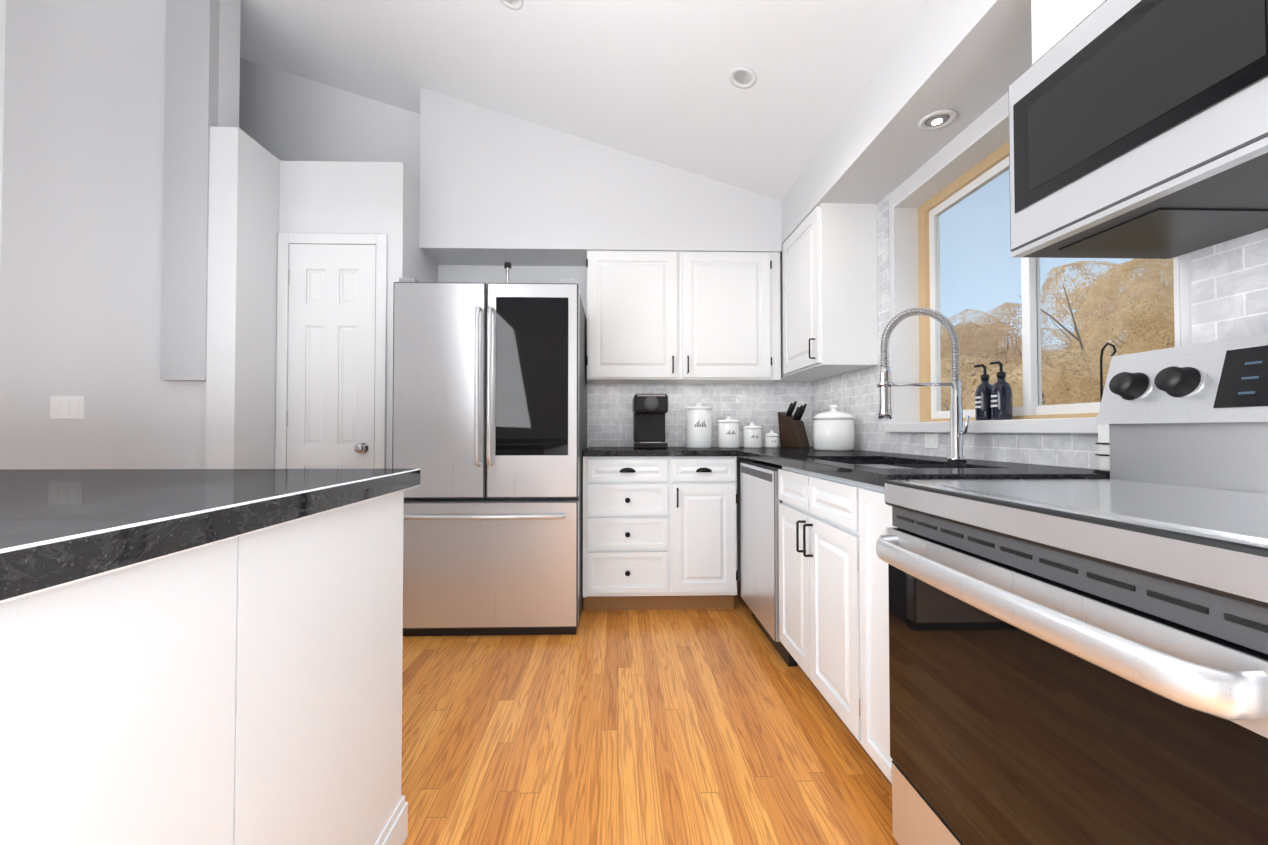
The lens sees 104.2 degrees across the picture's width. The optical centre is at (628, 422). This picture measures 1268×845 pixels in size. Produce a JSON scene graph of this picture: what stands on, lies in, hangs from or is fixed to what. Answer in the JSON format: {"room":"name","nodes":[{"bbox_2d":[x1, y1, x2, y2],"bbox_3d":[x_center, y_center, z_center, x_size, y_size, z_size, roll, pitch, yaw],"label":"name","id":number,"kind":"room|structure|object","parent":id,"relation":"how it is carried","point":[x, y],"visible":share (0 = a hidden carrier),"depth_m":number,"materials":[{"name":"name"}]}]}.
{"room":"kitchen","nodes":[
{"label":"kitchen","id":0,"kind":"room"},
{"bbox_2d":[0,0,240,468],"bbox_3d":[-3.557,-1.109,2.528,2.890,4.360,0.200,0,-1,-2],"label":"wall","id":1,"kind":"structure","parent":0,"point":[115,111],"depth_m":2.50,"materials":[{"name":"white paint"}]},
{"bbox_2d":[50,396,84,418],"bbox_3d":[-2.831,-0.076,2.485,0.164,0.116,0.011,0,-1,-2],"label":"switch plate","id":2,"kind":"object","parent":1,"relation":"attached to","point":[67,407],"visible":1,"depth_m":2.48,"materials":[{"name":"white plastic"}]},
{"bbox_2d":[205,127,437,468],"bbox_3d":[-1.707,-0.203,2.908,0.830,2.560,0.870,0,-1,-2],"label":"wall","id":3,"kind":"structure","parent":0,"point":[260,197],"depth_m":2.65,"materials":[{"name":"white paint"}]},
{"bbox_2d":[275,233,387,468],"bbox_3d":[-1.673,0.003,2.743,0.604,2.142,0.074,0,-1,-2],"label":"door","id":4,"kind":"structure","parent":3,"relation":"attached to","point":[331,357],"depth_m":2.77,"materials":[{"name":"white wood"}]},
{"bbox_2d":[239,58,757,580],"bbox_3d":[-1.776,-1.124,3.456,6.900,4.420,0.200,0,-1,-2],"label":"wall","id":5,"kind":"structure","parent":0,"point":[283,116],"depth_m":3.37,"materials":[{"name":"white paint"}]},
{"bbox_2d":[586,250,780,383],"bbox_3d":[0.343,-0.673,3.224,1.226,0.810,0.345,0,-1,-2],"label":"upper cabinet","id":6,"kind":"object","parent":5,"relation":"attached to","point":[671,317],"visible":1,"depth_m":3.09,"materials":[{"name":"white wood"}]},
{"bbox_2d":[587,381,811,447],"bbox_3d":[0.487,-0.057,3.395,1.562,0.515,0.008,0,-1,-2],"label":"tile backsplash","id":7,"kind":"structure","parent":5,"relation":"attached to","point":[609,415],"depth_m":3.39,"materials":[{"name":"tile"}]},
{"bbox_2d":[240,0,925,200],"bbox_3d":[-1.696,-2.434,0.499,6.900,1.980,6.600,0,-1,-2],"label":"ceiling","id":8,"kind":"structure","parent":0,"point":[648,79],"depth_m":2.49,"materials":[{"name":"white paint"}]},
{"bbox_2d":[500,0,522,9],"bbox_3d":[-0.525,-1.867,2.162,0.120,0.042,0.124,0,-1,-2],"label":"recessed light","id":9,"kind":"object","parent":8,"relation":"in","point":[515,4],"visible":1,"depth_m":2.20,"materials":[{"name":"white"}]},
{"bbox_2d":[419,88,781,265],"bbox_3d":[-0.170,-1.578,3.247,2.260,1.000,0.320,0,-1,-2],"label":"wall","id":10,"kind":"structure","parent":8,"relation":"attached to","point":[498,189],"depth_m":3.08,"materials":[{"name":"white paint"}]},
{"bbox_2d":[729,66,755,88],"bbox_3d":[0.512,-1.554,2.222,0.120,0.041,0.124,0,-1,-2],"label":"recessed light","id":11,"kind":"object","parent":8,"relation":"in","point":[742,77],"visible":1,"depth_m":2.22,"materials":[{"name":"white"}]},
{"bbox_2d":[782,0,1031,243],"bbox_3d":[1.196,-1.309,0.448,0.320,0.270,5.980,0,-1,-2],"label":"soffit beam","id":12,"kind":"structure","parent":8,"relation":"attached to","point":[969,62],"depth_m":1.82,"materials":[{"name":"white paint"}]},
{"bbox_2d":[918,109,956,130],"bbox_3d":[1.169,-1.148,1.871,0.124,0.016,0.124,0,-1,-2],"label":"recessed light","id":13,"kind":"object","parent":12,"relation":"attached to","point":[937,119],"visible":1,"depth_m":1.86,"materials":[{"name":"white"}]},
{"bbox_2d":[401,580,897,844],"bbox_3d":[-1.696,1.086,0.440,6.900,0.100,6.600,0,-1,-2],"label":"floor","id":14,"kind":"structure","parent":0,"point":[670,727],"depth_m":1.63,"materials":[{"name":"brown wood"}]},
{"bbox_2d":[0,469,419,844],"bbox_3d":[-1.411,0.563,-0.044,1.805,0.930,2.600,0,-1,-2],"label":"kitchen island","id":15,"kind":"object","parent":14,"relation":"on","point":[200,656],"visible":1,"depth_m":0.67,"materials":[{"name":"white wood"}]},
{"bbox_2d":[392,278,586,635],"bbox_3d":[-0.728,0.176,2.863,0.925,1.800,0.938,0,-1,-2],"label":"fridge","id":16,"kind":"object","parent":14,"relation":"on","point":[489,431],"visible":0.85,"depth_m":2.46,"materials":[{"name":"grey metal"}]},
{"bbox_2d":[504,262,511,282],"bbox_3d":[-0.700,-0.804,2.849,0.044,0.240,0.044,0,-1,-2],"label":"bottle","id":17,"kind":"object","parent":16,"relation":"on","point":[507,267],"visible":0.56,"depth_m":2.84,"materials":[{"name":"silver metal"}]},
{"bbox_2d":[583,456,737,609],"bbox_3d":[0.170,0.637,3.046,0.870,0.885,0.642,0,-1,-2],"label":"base cabinet","id":18,"kind":"object","parent":14,"relation":"on","point":[659,532],"visible":1,"depth_m":2.77,"materials":[{"name":"white wood"}]},
{"bbox_2d":[583,447,730,456],"bbox_3d":[0.154,0.177,3.061,0.840,0.035,0.626,0,-1,-2],"label":"countertop","id":19,"kind":"structure","parent":18,"relation":"on","point":[590,451],"depth_m":2.75,"materials":[{"name":"black stone"}]},
{"bbox_2d":[633,394,667,448],"bbox_3d":[0.132,-0.006,3.144,0.210,0.335,0.299,0,-1,-2],"label":"coffee maker","id":20,"kind":"object","parent":19,"relation":"on","point":[650,411],"visible":1,"depth_m":3.10,"materials":[{"name":"black plastic"}]},
{"bbox_2d":[685,403,711,447],"bbox_3d":[0.451,0.018,3.187,0.175,0.288,0.175,0,-1,-2],"label":"canister","id":21,"kind":"object","parent":19,"relation":"on","point":[698,425],"visible":1,"depth_m":3.11,"materials":[{"name":"white ceramic"}]},
{"bbox_2d":[740,461,797,666],"bbox_3d":[0.939,0.640,2.459,0.624,0.860,0.596,0,-1,-2],"label":"dishwasher","id":22,"kind":"object","parent":14,"relation":"on","point":[759,511],"visible":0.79,"depth_m":2.35,"materials":[{"name":"grey metal"}]},
{"bbox_2d":[778,466,894,786],"bbox_3d":[0.964,0.614,1.694,0.675,0.885,0.924,0,-1,-2],"label":"base cabinet","id":23,"kind":"object","parent":14,"relation":"on","point":[833,608],"visible":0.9,"depth_m":1.56,"materials":[{"name":"white wood"}]},
{"bbox_2d":[731,446,1109,486],"bbox_3d":[0.944,0.165,2.315,0.698,0.035,2.160,0,-1,-2],"label":"countertop","id":24,"kind":"structure","parent":23,"relation":"on","point":[840,464],"depth_m":1.59,"materials":[{"name":"black stone"}]},
{"bbox_2d":[718,416,739,447],"bbox_3d":[0.646,0.060,3.191,0.140,0.203,0.140,0,-1,-2],"label":"canister","id":25,"kind":"object","parent":24,"relation":"on","point":[728,432],"visible":1,"depth_m":3.13,"materials":[{"name":"white ceramic"}]},
{"bbox_2d":[743,422,761,447],"bbox_3d":[0.801,0.080,3.195,0.119,0.163,0.119,0,-1,-2],"label":"canister","id":26,"kind":"object","parent":24,"relation":"on","point":[752,434],"visible":1,"depth_m":3.15,"materials":[{"name":"white ceramic"}]},
{"bbox_2d":[765,430,778,447],"bbox_3d":[0.926,0.105,3.198,0.089,0.113,0.089,0,-1,-2],"label":"canister","id":27,"kind":"object","parent":24,"relation":"on","point":[771,439],"visible":1,"depth_m":3.16,"materials":[{"name":"white ceramic"}]},
{"bbox_2d":[778,401,809,447],"bbox_3d":[1.080,0.010,3.234,0.100,0.305,0.178,1,-1,-37],"label":"knife block","id":28,"kind":"object","parent":24,"relation":"on","point":[792,432],"visible":1,"depth_m":3.20,"materials":[{"name":"brown wood"}]},
{"bbox_2d":[813,405,854,450],"bbox_3d":[1.143,0.027,2.755,0.218,0.255,0.218,0,-1,-2],"label":"ceramic jar","id":29,"kind":"object","parent":24,"relation":"on","point":[833,429],"visible":1,"depth_m":2.67,"materials":[{"name":"white ceramic"}]},
{"bbox_2d":[855,464,908,467],"bbox_3d":[0.912,0.268,1.769,0.415,0.188,0.730,0,-1,-2],"label":"sink","id":30,"kind":"object","parent":24,"relation":"in","point":[880,466],"visible":0.02,"depth_m":2.11,"materials":[{"name":"silver metal"}]},
{"bbox_2d":[877,307,969,460],"bbox_3d":[1.052,-0.139,1.757,0.316,0.554,0.096,0,-1,-2],"label":"faucet","id":31,"kind":"object","parent":24,"relation":"on","point":[885,383],"visible":1,"depth_m":1.77,"materials":[{"name":"silver metal"}]},
{"bbox_2d":[1093,342,1116,472],"bbox_3d":[1.267,-0.041,1.291,0.080,0.342,0.080,0,-1,-2],"label":"wire caddy","id":32,"kind":"object","parent":24,"relation":"on","point":[1103,454],"visible":0.27,"depth_m":1.29,"materials":[{"name":"black metal"}]},
{"bbox_2d":[876,333,1267,844],"bbox_3d":[0.947,0.425,0.842,0.754,1.195,0.760,0,-1,-2],"label":"range","id":33,"kind":"object","parent":14,"relation":"on","point":[1078,661],"visible":1,"depth_m":0.78,"materials":[{"name":"silver metal"}]},
{"bbox_2d":[889,92,1191,422],"bbox_3d":[1.455,-0.204,0.436,0.200,2.480,5.980,0,-1,-2],"label":"wall","id":34,"kind":"structure","parent":0,"point":[994,113],"depth_m":1.93,"materials":[{"name":"white paint"}]},
{"bbox_2d":[884,112,1180,433],"bbox_3d":[1.396,-0.520,1.815,0.225,1.117,1.290,0,-1,-2],"label":"window","id":35,"kind":"structure","parent":34,"relation":"in","point":[994,165],"depth_m":2.12,"materials":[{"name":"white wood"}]},
{"bbox_2d":[974,364,992,420],"bbox_3d":[1.367,-0.116,1.898,0.073,0.220,0.064,0,-1,-2],"label":"soap bottle","id":36,"kind":"object","parent":35,"relation":"on","point":[983,401],"visible":0.85,"depth_m":1.88,"materials":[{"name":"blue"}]},
{"bbox_2d":[989,361,1012,419],"bbox_3d":[1.369,-0.117,1.818,0.073,0.220,0.064,0,-1,-2],"label":"soap bottle","id":37,"kind":"object","parent":35,"relation":"on","point":[1001,401],"visible":0.94,"depth_m":1.80,"materials":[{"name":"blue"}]},
{"bbox_2d":[812,195,1267,468],"bbox_3d":[1.350,-0.511,0.484,0.008,1.325,5.872,0,-1,-2],"label":"tile backsplash","id":38,"kind":"structure","parent":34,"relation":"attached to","point":[1229,289],"depth_m":1.55,"materials":[{"name":"tile"}]},
{"bbox_2d":[779,203,877,380],"bbox_3d":[1.105,-0.712,2.987,0.345,0.840,0.860,0,-1,-2],"label":"upper cabinet","id":39,"kind":"object","parent":38,"relation":"attached to","point":[828,287],"visible":1,"depth_m":2.56,"materials":[{"name":"white wood"}]},
{"bbox_2d":[924,433,938,448],"bbox_3d":[1.298,0.079,2.118,0.008,0.064,0.090,0,-1,-2],"label":"electrical outlet plate","id":40,"kind":"object","parent":38,"relation":"attached to","point":[931,440],"visible":1,"depth_m":2.11,"materials":[{"name":"white plastic"}]},
{"bbox_2d":[1031,0,1104,64],"bbox_3d":[1.179,-1.000,0.872,0.310,0.335,0.760,0,-1,-2],"label":"upper cabinet","id":41,"kind":"object","parent":38,"relation":"attached to","point":[1054,22],"visible":0.25,"depth_m":1.19,"materials":[{"name":"white wood"}]},
{"bbox_2d":[1008,0,1267,258],"bbox_3d":[1.097,-0.616,0.846,0.476,0.426,0.721,0,-1,-2],"label":"over-the-range microwave","id":42,"kind":"object","parent":38,"relation":"attached to","point":[1138,129],"visible":1,"depth_m":0.93,"materials":[{"name":"grey paint"}]},
{"label":"outside","id":43,"kind":"structure","parent":0,"visible":0},
{"bbox_3d":[45.585,3.764,11.067,88.400,0.100,100.000,0,-1,-2],"label":"ground","id":44,"kind":"structure","parent":43,"visible":0},
{"bbox_2d":[940,309,1006,403],"bbox_3d":[23.990,-2.070,34.336,6.906,12.344,8.374,0,-1,-2],"label":"tree","id":45,"kind":"object","parent":44,"relation":"on","point":[946,334],"depth_m":34.09,"materials":[{"name":"brown plant"}]},
{"bbox_2d":[941,341,1069,410],"bbox_3d":[10.508,0.736,14.930,5.296,6.084,5.206,0,-1,-2],"label":"tree","id":46,"kind":"object","parent":44,"relation":"on","point":[942,392],"depth_m":15.35,"materials":[{"name":"brown plant"}]},
{"bbox_2d":[940,302,1082,407],"bbox_3d":[15.484,-0.604,19.703,4.930,8.922,5.981,0,-1,-2],"label":"tree","id":47,"kind":"object","parent":44,"relation":"on","point":[1005,329],"depth_m":19.87,"materials":[{"name":"brown plant"}]},
{"bbox_2d":[941,347,1109,410],"bbox_3d":[8.512,1.033,9.809,4.421,5.320,3.655,0,-1,-2],"label":"tree","id":48,"kind":"object","parent":44,"relation":"on","point":[1048,377],"depth_m":9.44,"materials":[{"name":"brown plant"}]},
{"bbox_2d":[989,327,1103,359],"bbox_3d":[22.830,-0.694,27.860,6.688,9.375,6.576,0,-1,-2],"label":"tree","id":49,"kind":"object","parent":44,"relation":"on","point":[1069,346],"depth_m":26.98,"materials":[{"name":"brown plant"}]},
{"bbox_2d":[1018,285,1174,400],"bbox_3d":[15.340,-0.342,14.987,7.322,8.241,7.199,0,-1,-2],"label":"tree","id":50,"kind":"object","parent":44,"relation":"on","point":[1137,346],"depth_m":14.99,"materials":[{"name":"brown plant"}]},
{"bbox_2d":[1040,258,1174,370],"bbox_3d":[23.342,-1.919,21.202,8.388,11.602,6.938,0,-1,-2],"label":"tree","id":51,"kind":"object","parent":44,"relation":"on","point":[1108,291],"depth_m":21.00,"materials":[{"name":"brown plant"}]},
{"bbox_3d":[-2.554,-0.390,1.862,0.140,2.900,0.060,0,-1,-2],"label":"wall","id":52,"kind":"structure","parent":0,"visible":0},
{"bbox_2d":[0,0,5,258],"bbox_3d":[-2.434,-0.391,1.846,0.100,2.900,0.040,0,-1,-2],"label":"door frame","id":53,"kind":"structure","parent":52,"relation":"attached to","point":[2,31],"depth_m":1.87,"materials":[{"name":"white"}]}
]}

